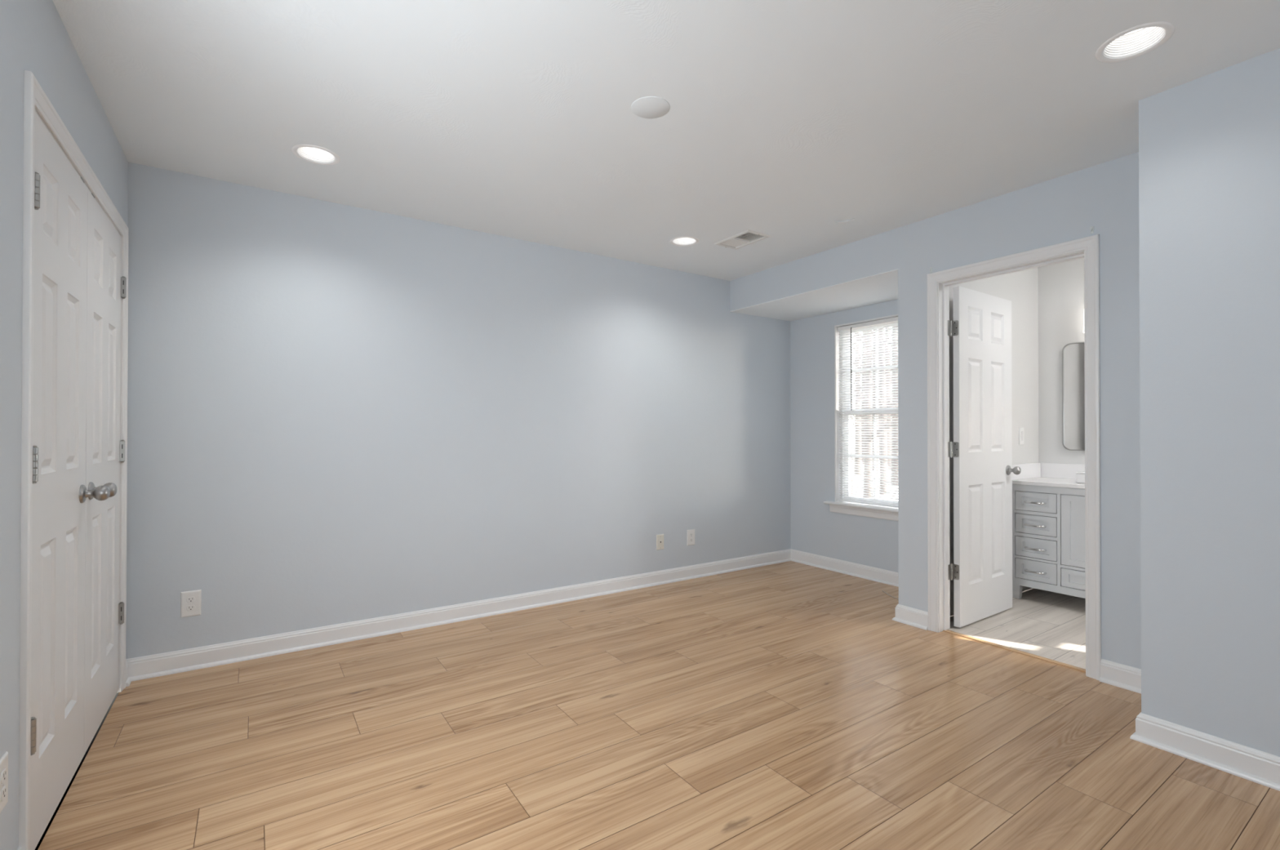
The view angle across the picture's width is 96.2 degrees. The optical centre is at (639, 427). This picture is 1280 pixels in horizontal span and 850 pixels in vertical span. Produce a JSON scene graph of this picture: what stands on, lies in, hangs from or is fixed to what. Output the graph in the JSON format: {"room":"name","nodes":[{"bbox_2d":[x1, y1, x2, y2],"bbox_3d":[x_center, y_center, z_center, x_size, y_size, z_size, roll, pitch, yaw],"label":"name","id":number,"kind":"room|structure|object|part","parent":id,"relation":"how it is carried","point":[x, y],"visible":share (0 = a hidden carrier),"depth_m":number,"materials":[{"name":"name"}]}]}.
{"room":"empty bedroom","nodes":[
{"label":"empty bedroom","id":0,"kind":"room"},
{"bbox_2d":[0,0,128,849],"bbox_3d":[-0.873,-0.050,-0.060,0.520,2.440,6.303,0,0,-34],"label":"wall","id":1,"kind":"structure","parent":0,"point":[34,37],"depth_m":1.45,"materials":[{"name":"grey paint"}]},
{"bbox_2d":[0,751,8,813],"bbox_3d":[-1.519,0.850,1.367,0.008,0.125,0.080,0,0,-34],"label":"wall outlet","id":2,"kind":"object","parent":1,"relation":"attached to","point":[4,759],"visible":1,"depth_m":1.37,"materials":[{"name":"white plastic"}]},
{"bbox_2d":[0,785,6,801],"bbox_3d":[-1.516,0.871,1.369,0.003,0.027,0.034,0,0,-34],"label":"receptacle","id":3,"kind":"object","parent":2,"relation":"attached to","point":[3,788],"depth_m":1.37,"materials":[{"name":"white plastic"}]},
{"bbox_2d":[0,768,7,783],"bbox_3d":[-1.516,0.830,1.369,0.003,0.027,0.034,0,0,-34],"label":"receptacle","id":4,"kind":"object","parent":2,"relation":"attached to","point":[3,771],"depth_m":1.37,"materials":[{"name":"white plastic"}]},
{"bbox_2d":[30,111,110,849],"bbox_3d":[-1.788,0.152,1.799,0.109,2.032,0.640,0,0,-34],"label":"door","id":5,"kind":"structure","parent":1,"relation":"in","point":[60,493],"depth_m":1.76,"materials":[{"name":"white paint"}]},
{"bbox_3d":[-1.913,0.230,2.025,0.063,0.054,0.054,0,0,-34],"label":"knob","id":6,"kind":"part","parent":5,"relation":"part of","materials":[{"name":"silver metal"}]},
{"bbox_2d":[18,70,128,849],"bbox_3d":[-2.023,0.128,2.028,0.131,2.108,1.381,0,0,-34],"label":"door frame","id":7,"kind":"structure","parent":1,"relation":"attached to","point":[34,97],"depth_m":1.50,"materials":[{"name":"white wood"}]},
{"bbox_2d":[84,187,126,754],"bbox_3d":[-2.146,0.155,2.332,0.109,2.032,0.640,0,0,-34],"label":"door","id":8,"kind":"structure","parent":1,"relation":"in","point":[104,450],"depth_m":2.27,"materials":[{"name":"white paint"}]},
{"bbox_3d":[-1.983,0.231,2.130,0.063,0.054,0.054,0,0,-34],"label":"knob","id":9,"kind":"part","parent":8,"relation":"part of","materials":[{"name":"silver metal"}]},
{"bbox_2d":[125,659,131,686],"bbox_3d":[-2.381,1.135,2.665,0.027,0.101,0.085,0,0,-34],"label":"baseboard","id":10,"kind":"structure","parent":1,"relation":"attached to","point":[128,680],"depth_m":2.66,"materials":[{"name":"white wood"}]},
{"bbox_2d":[125,161,790,658],"bbox_3d":[-0.534,-0.025,4.033,4.840,2.440,0.115,0,0,-34],"label":"wall","id":11,"kind":"structure","parent":0,"point":[337,413],"depth_m":3.39,"materials":[{"name":"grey paint"}]},
{"bbox_2d":[180,589,201,617],"bbox_3d":[-2.211,0.865,2.827,0.080,0.125,0.008,0,0,-34],"label":"wall outlet","id":12,"kind":"object","parent":11,"relation":"attached to","point":[190,601],"visible":1,"depth_m":2.83,"materials":[{"name":"white plastic"}]},
{"bbox_2d":[186,604,195,611],"bbox_3d":[-2.209,0.886,2.825,0.034,0.027,0.003,0,0,-34],"label":"receptacle","id":13,"kind":"object","parent":12,"relation":"attached to","point":[188,607],"depth_m":2.82,"materials":[{"name":"white plastic"}]},
{"bbox_2d":[186,596,195,602],"bbox_3d":[-2.209,0.845,2.825,0.034,0.027,0.003,0,0,-34],"label":"receptacle","id":14,"kind":"object","parent":12,"relation":"attached to","point":[188,599],"depth_m":2.82,"materials":[{"name":"white plastic"}]},
{"bbox_2d":[125,548,791,681],"bbox_3d":[-0.514,1.145,3.955,4.565,0.101,0.027,0,0,-34],"label":"baseboard","id":15,"kind":"structure","parent":11,"relation":"attached to","point":[154,665],"depth_m":3.38,"materials":[{"name":"white wood"}]},
{"bbox_2d":[656,533,663,550],"bbox_3d":[0.158,0.878,4.417,0.071,0.116,0.010,0,0,-34],"label":"jack plate","id":16,"kind":"object","parent":11,"relation":"attached to","point":[660,538],"visible":1,"depth_m":4.41,"materials":[{"name":"white plastic"}]},
{"bbox_2d":[687,528,694,545],"bbox_3d":[0.409,0.875,4.588,0.080,0.125,0.008,0,0,-34],"label":"wall outlet","id":17,"kind":"object","parent":11,"relation":"attached to","point":[691,533],"visible":1,"depth_m":4.58,"materials":[{"name":"white plastic"}]},
{"bbox_2d":[37,560,1279,849],"bbox_3d":[1.568,1.183,1.642,5.441,0.002,6.188,0,0,-34],"label":"floor","id":18,"kind":"structure","parent":0,"point":[784,705],"depth_m":2.16,"materials":[{"name":"brown wood"}]},
{"bbox_2d":[942,629,1085,672],"bbox_3d":[1.993,1.188,3.087,0.038,0.008,0.749,0,0,-34],"label":"threshold","id":19,"kind":"object","parent":18,"relation":"on","point":[947,630],"visible":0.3,"depth_m":3.05,"materials":[{"name":"brown wood"}]},
{"bbox_2d":[1012,484,1085,598],"bbox_3d":[3.157,0.795,3.685,0.525,0.802,1.203,0,0,-34],"label":"bathroom vanity","id":20,"kind":"object","parent":18,"relation":"on","point":[1048,522],"visible":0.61,"depth_m":3.87,"materials":[{"name":"white paint"}]},
{"bbox_3d":[2.663,1.149,4.048,0.046,0.096,0.046,0,0,-34],"label":"leg","id":21,"kind":"part","parent":20,"relation":"part of","materials":[{"name":"white paint"}]},
{"bbox_3d":[2.701,0.512,3.933,0.043,0.016,0.129,0,0,-34],"label":"drawer pull","id":22,"kind":"part","parent":20,"relation":"part of","materials":[{"name":"silver metal"}]},
{"bbox_3d":[2.701,0.669,3.932,0.043,0.016,0.129,0,0,-34],"label":"drawer pull","id":23,"kind":"part","parent":20,"relation":"part of","materials":[{"name":"silver metal"}]},
{"bbox_3d":[2.701,0.829,3.931,0.043,0.016,0.129,0,0,-34],"label":"drawer pull","id":24,"kind":"part","parent":20,"relation":"part of","materials":[{"name":"silver metal"}]},
{"bbox_3d":[2.701,0.985,3.930,0.043,0.016,0.129,0,0,-34],"label":"drawer pull","id":25,"kind":"part","parent":20,"relation":"part of","materials":[{"name":"silver metal"}]},
{"bbox_3d":[2.721,0.508,3.946,0.020,0.128,0.248,0,0,-34],"label":"drawer","id":26,"kind":"part","parent":20,"relation":"part of","materials":[{"name":"white paint"}]},
{"bbox_3d":[2.721,0.665,3.945,0.020,0.128,0.248,0,0,-34],"label":"drawer","id":27,"kind":"part","parent":20,"relation":"part of","materials":[{"name":"white paint"}]},
{"bbox_3d":[2.721,0.825,3.944,0.020,0.133,0.248,0,0,-34],"label":"drawer","id":28,"kind":"part","parent":20,"relation":"part of","materials":[{"name":"white paint"}]},
{"bbox_3d":[2.721,0.981,3.943,0.020,0.136,0.248,0,0,-34],"label":"drawer","id":29,"kind":"part","parent":20,"relation":"part of","materials":[{"name":"white paint"}]},
{"bbox_2d":[1012,462,1084,488],"bbox_3d":[3.162,0.325,3.701,0.504,0.134,1.239,0,0,-34],"label":"countertop","id":30,"kind":"structure","parent":20,"relation":"on","point":[1048,474],"depth_m":4.17,"materials":[{"name":"white stone"}]},
{"bbox_2d":[1075,471,1084,483],"bbox_3d":[3.000,0.332,3.808,0.108,0.072,0.151,0,0,-34],"label":"box","id":31,"kind":"object","parent":30,"relation":"on","point":[1080,476],"visible":0.4,"depth_m":3.82,"materials":[{"name":"white stone"}]},
{"bbox_3d":[2.924,0.673,3.643,0.020,0.462,0.425,0,0,-34],"label":"cabinet door","id":32,"kind":"part","parent":20,"relation":"part of","materials":[{"name":"white paint"}]},
{"bbox_3d":[2.923,0.988,3.641,0.020,0.118,0.425,0,0,-34],"label":"drawer","id":33,"kind":"part","parent":20,"relation":"part of","materials":[{"name":"white paint"}]},
{"bbox_2d":[52,0,1279,280],"bbox_3d":[0.871,-1.261,1.187,3.986,0.001,6.418,0,0,-34],"label":"ceiling","id":34,"kind":"structure","parent":0,"point":[786,121],"depth_m":2.19,"materials":[{"name":"white paint"}]},
{"bbox_2d":[291,144,340,164],"bbox_3d":[-1.487,-1.302,2.638,0.197,0.104,0.197,0,0,-34],"label":"ceiling light","id":35,"kind":"object","parent":34,"relation":"attached to","point":[312,153],"visible":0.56,"depth_m":2.69,"materials":[{"name":"white plastic"}]},
{"bbox_2d":[631,96,670,118],"bbox_3d":[0.041,-1.254,2.249,0.152,0.003,0.152,0,0,-34],"label":"cover plate","id":36,"kind":"object","parent":34,"relation":"attached to","point":[646,107],"visible":1,"depth_m":2.24,"materials":[{"name":"white plastic"}]},
{"bbox_2d":[669,235,698,246],"bbox_3d":[0.296,-1.293,3.830,0.197,0.104,0.197,0,0,-34],"label":"ceiling light","id":37,"kind":"object","parent":34,"relation":"attached to","point":[683,241],"visible":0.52,"depth_m":3.89,"materials":[{"name":"white"}]},
{"bbox_2d":[714,229,770,249],"bbox_3d":[0.674,-1.272,3.800,0.202,0.071,0.327,0,0,-34],"label":"ceiling vent","id":38,"kind":"object","parent":34,"relation":"in","point":[746,237],"visible":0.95,"depth_m":3.82,"materials":[{"name":"white metal"}]},
{"bbox_2d":[835,217,854,222],"bbox_3d":[1.227,-1.237,3.438,0.115,0.020,0.019,0,0,30],"label":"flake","id":39,"kind":"object","parent":34,"relation":"attached to","point":[846,220],"visible":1,"depth_m":3.44,"materials":[{"name":"white paint"}]},
{"bbox_2d":[1095,21,1174,62],"bbox_3d":[1.611,-1.305,1.875,0.197,0.104,0.197,0,0,-34],"label":"ceiling light","id":40,"kind":"object","parent":34,"relation":"attached to","point":[1137,41],"visible":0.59,"depth_m":1.91,"materials":[{"name":"white metal"}]},
{"bbox_2d":[729,268,897,320],"bbox_3d":[1.490,-0.983,4.414,0.744,0.004,1.520,0,0,-34],"label":"ceiling","id":41,"kind":"structure","parent":0,"point":[881,287],"depth_m":4.41,"materials":[{"name":"white paint"}]},
{"bbox_2d":[790,298,898,572],"bbox_3d":[1.864,0.109,4.659,0.160,2.184,1.520,0,0,-34],"label":"wall","id":42,"kind":"structure","parent":0,"point":[869,541],"depth_m":4.97,"materials":[{"name":"grey paint"}]},
{"bbox_2d":[790,548,898,586],"bbox_3d":[1.786,1.150,4.601,0.027,0.101,1.520,0,0,-34],"label":"baseboard","id":43,"kind":"structure","parent":42,"relation":"attached to","point":[878,575],"depth_m":4.72,"materials":[{"name":"white wood"}]},
{"bbox_2d":[823,314,898,520],"bbox_3d":[1.926,-0.079,4.520,0.205,1.575,1.010,0,0,-34],"label":"window","id":44,"kind":"structure","parent":42,"relation":"in","point":[842,507],"depth_m":4.83,"materials":[{"name":"white wood"}]},
{"bbox_3d":[1.923,0.632,4.514,0.200,0.020,1.010,0,0,-34],"label":"sill","id":45,"kind":"part","parent":44,"relation":"part of","materials":[{"name":"white wood"}]},
{"bbox_2d":[837,316,897,507],"bbox_3d":[1.907,-0.121,4.508,0.040,1.467,0.824,0,0,-34],"label":"window blind","id":46,"kind":"object","parent":44,"relation":"attached to","point":[892,320],"visible":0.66,"depth_m":4.62,"materials":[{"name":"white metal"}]},
{"bbox_3d":[1.911,0.607,4.507,0.025,0.011,0.822,0,0,-34],"label":"rail","id":47,"kind":"part","parent":46,"relation":"part of","materials":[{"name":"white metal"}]},
{"bbox_3d":[1.965,0.231,4.545,0.026,0.764,0.800,0,0,-34],"label":"sash","id":48,"kind":"part","parent":44,"relation":"part of","materials":[{"name":"white glass"}]},
{"bbox_3d":[1.989,-0.481,4.565,0.026,0.743,0.800,0,0,-34],"label":"sash","id":49,"kind":"part","parent":44,"relation":"part of","materials":[{"name":"white"}]},
{"bbox_2d":[729,151,1141,669],"bbox_3d":[2.416,-0.028,3.173,0.904,2.440,4.603,0,0,-34],"label":"wall","id":50,"kind":"structure","parent":0,"point":[1104,197],"depth_m":2.91,"materials":[{"name":"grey paint"}]},
{"bbox_2d":[892,604,928,630],"bbox_3d":[1.639,1.143,3.486,0.027,0.101,0.221,0,0,-34],"label":"baseboard","id":51,"kind":"structure","parent":50,"relation":"attached to","point":[908,615],"depth_m":3.47,"materials":[{"name":"white wood"}]},
{"bbox_2d":[947,285,1021,627],"bbox_3d":[2.161,0.171,3.572,0.747,2.024,0.120,0,0,-35],"label":"door","id":52,"kind":"structure","parent":50,"relation":"in","point":[980,449],"depth_m":3.57,"materials":[{"name":"white paint"}]},
{"bbox_3d":[2.434,0.276,3.727,0.054,0.054,0.063,0,0,-35],"label":"knob","id":53,"kind":"part","parent":52,"relation":"part of","materials":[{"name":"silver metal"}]},
{"bbox_2d":[927,234,1101,680],"bbox_3d":[1.987,0.139,3.090,0.133,2.106,0.834,0,0,-34],"label":"door frame","id":54,"kind":"structure","parent":50,"relation":"attached to","point":[1090,245],"depth_m":3.11,"materials":[{"name":"white wood"}]},
{"bbox_2d":[1090,226,1093,233],"bbox_3d":[2.155,-0.947,2.741,0.019,0.034,0.014,0,0,-34],"label":"wall hook","id":55,"kind":"object","parent":50,"relation":"attached to","point":[1091,227],"visible":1,"depth_m":2.74,"materials":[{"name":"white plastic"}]},
{"bbox_2d":[1099,658,1141,693],"bbox_3d":[2.246,1.138,2.584,0.027,0.101,0.285,0,0,-34],"label":"baseboard","id":56,"kind":"structure","parent":50,"relation":"attached to","point":[1120,675],"depth_m":2.64,"materials":[{"name":"white wood"}]},
{"bbox_2d":[949,257,1084,616],"bbox_3d":[3.241,-0.029,2.793,1.620,2.440,3.050,0,0,-34],"label":"wall","id":57,"kind":"structure","parent":0,"point":[1047,301],"depth_m":4.24,"materials":[{"name":"white paint"}]},
{"bbox_2d":[1018,426,1024,444],"bbox_3d":[2.790,0.059,4.194,0.075,0.125,0.009,0,0,-34],"label":"light switch","id":58,"kind":"object","parent":57,"relation":"attached to","point":[1021,441],"visible":1,"depth_m":4.18,"materials":[{"name":"white plastic"}]},
{"bbox_2d":[1040,462,1084,479],"bbox_3d":[3.369,0.314,3.828,0.019,0.110,1.219,0,0,-34],"label":"backsplash","id":59,"kind":"structure","parent":57,"relation":"attached to","point":[1056,470],"depth_m":4.22,"materials":[{"name":"white stone"}]},
{"bbox_2d":[1062,341,1084,450],"bbox_3d":[3.247,-0.227,4.009,0.023,0.780,0.506,0,0,-34],"label":"bathroom mirror","id":60,"kind":"object","parent":57,"relation":"attached to","point":[1073,353],"visible":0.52,"depth_m":4.16,"materials":[{"name":"silver metal"}]},
{"bbox_2d":[1138,48,1279,756],"bbox_3d":[3.091,-0.041,0.897,0.515,2.440,3.470,0,0,-34],"label":"wall","id":61,"kind":"structure","parent":0,"point":[1209,145],"depth_m":2.03,"materials":[{"name":"grey paint"}]},
{"bbox_2d":[1129,712,1279,791],"bbox_3d":[2.826,1.127,0.797,0.027,0.101,3.382,0,0,-34],"label":"baseboard","id":62,"kind":"structure","parent":61,"relation":"attached to","point":[1254,765],"depth_m":2.02,"materials":[{"name":"white wood"}]},
{"label":"outside","id":63,"kind":"structure","parent":0,"visible":0},
{"bbox_2d":[853,457,1024,591],"bbox_3d":[9.727,1.676,19.781,29.773,0.050,34.000,0,0,-34],"label":"ground","id":64,"kind":"structure","parent":63,"point":[853,457],"depth_m":15.32,"materials":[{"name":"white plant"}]},
{"bbox_2d":[852,332,875,475],"bbox_3d":[7.531,-2.183,19.909,1.298,7.685,1.356,0,0,-5],"label":"bare tree","id":65,"kind":"object","parent":64,"relation":"on","point":[856,332],"visible":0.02,"depth_m":19.84,"materials":[{"name":"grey plant"}]},
{"bbox_2d":[861,329,872,463],"bbox_3d":[10.630,-2.856,27.241,1.408,9.128,1.498,0,0,-11],"label":"bare tree","id":66,"kind":"object","parent":64,"relation":"on","point":[872,330],"visible":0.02,"depth_m":27.13,"materials":[{"name":"grey plant"}]},
{"bbox_2d":[850,328,895,496],"bbox_3d":[3.549,-0.905,9.632,1.351,4.997,1.402,0,0,-15],"label":"bare tree","id":67,"kind":"object","parent":64,"relation":"on","point":[882,328],"visible":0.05,"depth_m":9.70,"materials":[{"name":"grey plant"}]},
{"bbox_2d":[852,328,897,497],"bbox_3d":[4.746,-1.266,12.017,1.238,5.750,1.576,0,0,-34],"label":"bare tree","id":68,"kind":"object","parent":64,"relation":"on","point":[878,329],"visible":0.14,"depth_m":11.87,"materials":[{"name":"grey plant"}]},
{"bbox_2d":[855,328,897,493],"bbox_3d":[6.000,-1.548,13.935,1.315,6.339,1.463,0,0,-34],"label":"bare tree","id":69,"kind":"object","parent":64,"relation":"on","point":[882,328],"visible":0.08,"depth_m":14.01,"materials":[{"name":"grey plant"}]},
{"bbox_2d":[862,331,891,471],"bbox_3d":[8.861,-2.457,21.685,1.370,8.257,1.326,0,0,16],"label":"bare tree","id":70,"kind":"object","parent":64,"relation":"on","point":[862,331],"visible":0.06,"depth_m":21.73,"materials":[{"name":"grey plant"}]},
{"bbox_2d":[878,327,891,468],"bbox_3d":[10.348,-2.787,23.941,1.356,8.947,1.406,0,0,-2],"label":"bare tree","id":71,"kind":"object","parent":64,"relation":"on","point":[886,327],"visible":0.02,"depth_m":23.68,"materials":[{"name":"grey plant"}]},
{"bbox_2d":[878,333,891,459],"bbox_3d":[12.278,-3.002,29.366,1.463,9.447,1.492,0,0,12],"label":"bare tree","id":72,"kind":"object","parent":64,"relation":"on","point":[884,333],"visible":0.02,"depth_m":29.18,"materials":[{"name":"grey plant"}]},
{"bbox_2d":[873,325,897,484],"bbox_3d":[7.315,-1.882,16.441,1.164,7.041,1.507,0,0,-34],"label":"bare tree","id":73,"kind":"object","parent":64,"relation":"on","point":[896,326],"visible":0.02,"depth_m":16.29,"materials":[{"name":"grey plant"}]}
]}

